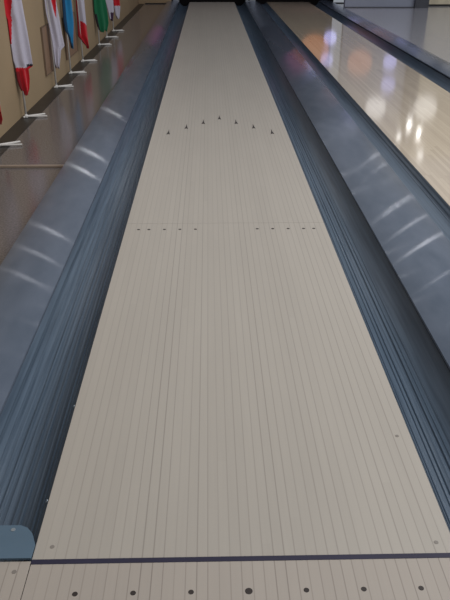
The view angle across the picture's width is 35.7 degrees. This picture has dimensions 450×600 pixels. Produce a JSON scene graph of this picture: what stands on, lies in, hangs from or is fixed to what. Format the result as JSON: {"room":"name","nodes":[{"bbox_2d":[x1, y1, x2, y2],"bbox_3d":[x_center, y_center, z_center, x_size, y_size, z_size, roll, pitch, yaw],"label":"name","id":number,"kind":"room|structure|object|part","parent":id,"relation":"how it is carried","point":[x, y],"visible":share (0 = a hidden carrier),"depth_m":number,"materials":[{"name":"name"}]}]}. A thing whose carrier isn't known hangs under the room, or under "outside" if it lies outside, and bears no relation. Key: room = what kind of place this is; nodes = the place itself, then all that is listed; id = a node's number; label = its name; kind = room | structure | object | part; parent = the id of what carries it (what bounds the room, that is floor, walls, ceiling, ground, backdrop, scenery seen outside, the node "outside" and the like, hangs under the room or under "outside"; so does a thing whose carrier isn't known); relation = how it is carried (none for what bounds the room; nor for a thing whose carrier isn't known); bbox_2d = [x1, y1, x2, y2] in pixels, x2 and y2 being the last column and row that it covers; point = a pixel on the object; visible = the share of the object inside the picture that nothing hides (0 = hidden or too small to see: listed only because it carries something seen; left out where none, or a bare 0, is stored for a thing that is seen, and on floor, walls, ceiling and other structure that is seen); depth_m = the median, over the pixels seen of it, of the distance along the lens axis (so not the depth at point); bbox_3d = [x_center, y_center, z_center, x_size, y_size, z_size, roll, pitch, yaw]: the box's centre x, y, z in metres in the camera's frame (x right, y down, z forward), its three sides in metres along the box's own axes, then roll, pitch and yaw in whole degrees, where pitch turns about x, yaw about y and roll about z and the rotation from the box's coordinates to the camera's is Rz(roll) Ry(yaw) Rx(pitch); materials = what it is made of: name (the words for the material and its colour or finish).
{"room":"sports facility","nodes":[
{"label":"sports facility","id":0,"kind":"room"},
{"bbox_2d":[0,0,138,137],"bbox_3d":[-1.841,-3.959,6.914,0.120,3.600,19.500,-1,27,-1],"label":"wall","id":1,"kind":"structure","parent":0,"point":[11,98],"depth_m":6.45,"materials":[{"name":"beige paint"}]},
{"bbox_2d":[40,23,55,75],"bbox_3d":[-1.760,-2.526,7.012,0.018,0.449,0.564,-1,27,-1],"label":"wall panel","id":2,"kind":"object","parent":1,"relation":"attached to","point":[44,30],"visible":0.6,"depth_m":6.88,"materials":[{"name":"brown wood"}]},
{"bbox_2d":[62,12,77,59],"bbox_3d":[-1.786,-3.061,8.080,0.018,0.444,0.714,-1,27,-1],"label":"wall panel","id":3,"kind":"object","parent":1,"relation":"attached to","point":[75,45],"visible":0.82,"depth_m":8.14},
{"bbox_2d":[0,4,143,155],"bbox_3d":[-1.745,-3.097,8.941,0.135,0.002,16.300,-1,27,-1],"label":"trim","id":4,"kind":"structure","parent":1,"relation":"attached to","point":[22,124],"depth_m":6.89,"materials":[{"name":"black stone"}]},
{"bbox_2d":[0,109,21,145],"bbox_3d":[-1.616,-2.042,4.702,0.222,2.030,0.106,-12,30,-22],"label":"flag","id":5,"kind":"object","parent":4,"relation":"on","point":[1,118],"visible":1,"depth_m":5.15,"materials":[{"name":"red fabric"}]},
{"bbox_2d":[4,0,46,117],"bbox_3d":[-1.650,-2.469,5.523,0.241,2.030,0.106,-12,30,-22],"label":"flag","id":6,"kind":"object","parent":4,"relation":"on","point":[18,34],"visible":1,"depth_m":5.69,"materials":[{"name":"white fabric"}]},
{"bbox_2d":[44,0,73,87],"bbox_3d":[-1.661,-3.088,6.716,0.200,2.030,0.106,-12,30,-22],"label":"flag","id":7,"kind":"object","parent":4,"relation":"on","point":[56,38],"visible":1,"depth_m":6.93,"materials":[{"name":"white fabric"}]},
{"bbox_2d":[62,0,86,73],"bbox_3d":[-1.673,-3.467,7.448,0.200,2.030,0.106,-12,30,-22],"label":"flag","id":8,"kind":"object","parent":4,"relation":"on","point":[67,10],"visible":1,"depth_m":7.64,"materials":[{"name":"blue fabric"}]},
{"bbox_2d":[76,0,96,61],"bbox_3d":[-1.695,-3.861,8.206,0.208,2.030,0.106,-12,30,-22],"label":"flag","id":9,"kind":"object","parent":4,"relation":"on","point":[80,6],"visible":1,"depth_m":8.45,"materials":[{"name":"white fabric"}]},
{"bbox_2d":[93,0,111,44],"bbox_3d":[-1.731,-4.543,9.521,0.216,2.030,0.106,-12,30,-22],"label":"flag","id":10,"kind":"object","parent":4,"relation":"on","point":[100,8],"visible":1,"depth_m":9.80,"materials":[{"name":"green fabric"}]},
{"bbox_2d":[105,0,117,37],"bbox_3d":[-1.742,-4.936,10.278,0.202,2.030,0.105,-7,28,-14],"label":"flag","id":11,"kind":"object","parent":4,"relation":"on","point":[109,3],"visible":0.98,"depth_m":10.56,"materials":[{"name":"white fabric"}]},
{"bbox_2d":[112,0,123,30],"bbox_3d":[-1.760,-5.312,11.003,0.200,2.030,0.106,-12,30,-22],"label":"flag","id":12,"kind":"object","parent":4,"relation":"on","point":[116,3],"visible":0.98,"depth_m":11.32,"materials":[{"name":"white fabric"}]},
{"bbox_2d":[0,4,164,264],"bbox_3d":[-1.488,-3.054,8.970,0.650,0.100,16.300,-1,27,-1],"label":"floor","id":13,"kind":"structure","parent":0,"point":[51,139],"depth_m":5.52,"materials":[{"name":"brown wood"}]},
{"bbox_2d":[0,165,63,167],"bbox_3d":[-1.385,-0.894,4.681,0.643,0.016,0.025,-1,27,-1],"label":"floor strip","id":14,"kind":"object","parent":13,"relation":"on","point":[1,166],"visible":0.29,"depth_m":4.67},
{"bbox_2d":[139,0,171,3],"bbox_3d":[-1.614,-8.451,15.463,0.750,3.500,0.200,-1,27,-1],"label":"wall","id":15,"kind":"structure","parent":0,"point":[140,1],"depth_m":16.16,"materials":[{"name":"beige paint"}]},
{"bbox_2d":[179,0,332,5],"bbox_3d":[0.670,-8.646,15.953,3.840,3.600,0.150,-1,27,-1],"label":"pinsetter","id":16,"kind":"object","parent":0,"point":[183,2],"depth_m":16.66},
{"bbox_2d":[344,0,413,7],"bbox_3d":[3.383,-8.001,14.607,1.520,3.500,0.150,-1,27,-1],"label":"wall","id":17,"kind":"structure","parent":0,"point":[347,3],"depth_m":15.31,"materials":[{"name":"grey paint"}]},
{"bbox_2d":[345,7,413,7],"bbox_3d":[3.383,-6.419,15.337,1.520,0.020,0.010,-1,27,-1],"label":"baseboard","id":18,"kind":"structure","parent":17,"relation":"attached to","point":[345,7],"depth_m":15.34,"materials":[{"name":"grey"}]},
{"bbox_2d":[338,4,449,62],"bbox_3d":[6.055,-3.099,9.074,6.643,0.100,16.200,-1,27,-1],"label":"floor","id":19,"kind":"structure","parent":0,"point":[428,29],"depth_m":12.55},
{"bbox_2d":[414,0,428,7],"bbox_3d":[4.292,-8.020,14.647,0.300,3.500,0.400,-1,27,-1],"label":"wall pillar","id":20,"kind":"structure","parent":0,"point":[417,3],"depth_m":15.24,"materials":[{"name":"grey paint"}]},
{"bbox_2d":[429,0,449,3],"bbox_3d":[6.822,-8.239,15.075,4.780,3.500,0.150,-1,27,-1],"label":"wall","id":21,"kind":"structure","parent":0,"point":[430,1],"depth_m":15.74,"materials":[{"name":"beige paint"}]},
{"bbox_2d":[429,4,449,5],"bbox_3d":[6.822,-6.663,15.799,4.780,0.035,0.015,-1,27,-1],"label":"baseboard","id":22,"kind":"structure","parent":21,"relation":"attached to","point":[429,4],"depth_m":15.75,"materials":[{"name":"black stone"}]},
{"bbox_3d":[3.540,-2.729,8.528,11.700,0.060,21.000,-1,27,-1],"label":"floor","id":23,"kind":"structure","parent":0,"visible":0},
{"bbox_2d":[0,0,178,415],"bbox_3d":[-1.022,-3.118,9.023,0.274,0.166,16.426,-1,27,-1],"label":"divider","id":24,"kind":"object","parent":23,"relation":"on","point":[32,269],"visible":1,"depth_m":3.64,"materials":[{"name":"grey metal"}]},
{"bbox_2d":[0,3,188,561],"bbox_3d":[-0.777,-3.173,9.202,0.232,0.099,16.788,-1,27,-1],"label":"gutter","id":25,"kind":"object","parent":23,"relation":"on","point":[37,413],"visible":0.98,"depth_m":2.81,"materials":[{"name":"blue plastic"}]},
{"bbox_2d":[0,525,34,559],"bbox_3d":[-0.597,0.616,1.778,0.232,0.007,0.110,-1,27,-1],"label":"plate","id":26,"kind":"object","parent":25,"relation":"on","point":[17,542],"visible":1,"depth_m":1.77,"materials":[{"name":"blue plastic"}]},
{"bbox_2d":[0,558,449,599],"bbox_3d":[0.791,1.278,0.624,4.780,0.101,2.600,-1,27,-1],"label":"bowling approach","id":27,"kind":"object","parent":23,"relation":"on","point":[406,578],"visible":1,"depth_m":1.68,"materials":[{"name":"beige wood"}]},
{"bbox_3d":[-1.025,1.295,0.588,1.147,0.100,2.600,-1,27,-1],"label":"approach panel","id":28,"kind":"part","parent":27,"relation":"part of","materials":[{"name":"beige wood"}]},
{"bbox_2d":[31,553,449,564],"bbox_3d":[0.178,0.641,1.740,1.314,0.001,0.015,-1,27,-1],"label":"foul line","id":29,"kind":"object","parent":27,"relation":"on","point":[405,555],"visible":1,"depth_m":1.74,"materials":[{"name":"black plastic"}]},
{"bbox_2d":[32,2,449,559],"bbox_3d":[-0.129,-3.182,9.218,1.064,0.101,16.800,-1,27,-1],"label":"lane","id":30,"kind":"object","parent":23,"relation":"on","point":[236,397],"visible":1,"depth_m":2.47,"materials":[{"name":"beige wood"}]},
{"bbox_3d":[-0.202,-4.747,12.236,1.064,0.100,9.998,-1,27,-1],"label":"lane panel","id":31,"kind":"part","parent":30,"relation":"part of","materials":[{"name":"beige wood"}]},
{"bbox_3d":[-0.045,-1.409,5.801,1.064,0.100,4.502,-1,27,-1],"label":"lane panel","id":32,"kind":"part","parent":30,"relation":"part of","materials":[{"name":"beige wood"}]},
{"bbox_3d":[0.028,0.157,2.783,1.064,0.100,2.297,-1,27,-1],"label":"lane panel","id":33,"kind":"part","parent":30,"relation":"part of","materials":[{"name":"beige wood"}]},
{"bbox_2d":[234,2,449,531],"bbox_3d":[0.521,-3.185,9.228,0.232,0.099,16.788,-1,27,-1],"label":"gutter","id":34,"kind":"object","parent":23,"relation":"on","point":[418,377],"visible":0.98,"depth_m":3.12,"materials":[{"name":"blue plastic"}]},
{"bbox_2d":[245,1,449,370],"bbox_3d":[0.811,-3.127,9.063,0.352,0.148,16.426,-1,27,-1],"label":"divider","id":35,"kind":"object","parent":23,"relation":"on","point":[414,246],"visible":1,"depth_m":4.01,"materials":[{"name":"grey metal"}]},
{"bbox_2d":[261,2,449,240],"bbox_3d":[1.072,-3.190,9.239,0.187,0.099,16.788,-1,27,-1],"label":"gutter","id":36,"kind":"object","parent":23,"relation":"on","point":[435,206],"visible":0.52,"depth_m":5.32,"materials":[{"name":"blue plastic"}]},
{"bbox_2d":[267,2,449,205],"bbox_3d":[1.673,-3.198,9.254,1.013,0.100,16.800,-1,27,-1],"label":"lane","id":37,"kind":"object","parent":23,"relation":"on","point":[409,108],"visible":0.76,"depth_m":7.15,"materials":[{"name":"brown wood"}]},
{"bbox_3d":[1.550,-5.800,14.269,1.013,0.100,5.498,-1,27,-1],"label":"lane panel","id":38,"kind":"part","parent":37,"relation":"part of","materials":[{"name":"brown wood"}]},
{"bbox_3d":[1.668,-3.290,9.432,1.013,0.100,5.398,-1,27,-1],"label":"lane panel","id":39,"kind":"part","parent":37,"relation":"part of","materials":[{"name":"brown wood"}]},
{"bbox_3d":[1.790,-0.688,4.417,1.013,0.100,5.900,-1,27,-1],"label":"lane panel","id":40,"kind":"part","parent":37,"relation":"part of","materials":[{"name":"brown wood"}]},
{"bbox_2d":[315,2,449,92],"bbox_3d":[2.296,-3.201,9.263,0.232,0.099,16.788,-1,27,-1],"label":"gutter","id":41,"kind":"object","parent":23,"relation":"on","point":[429,73],"visible":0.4,"depth_m":9.69,"materials":[{"name":"blue plastic"}]},
{"bbox_2d":[318,0,449,78],"bbox_3d":[2.558,-3.223,9.253,0.302,0.148,16.776,-1,27,-1],"label":"cap","id":42,"kind":"object","parent":23,"relation":"on","point":[436,63],"visible":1,"depth_m":10.08,"materials":[{"name":"grey metal"}]}
]}

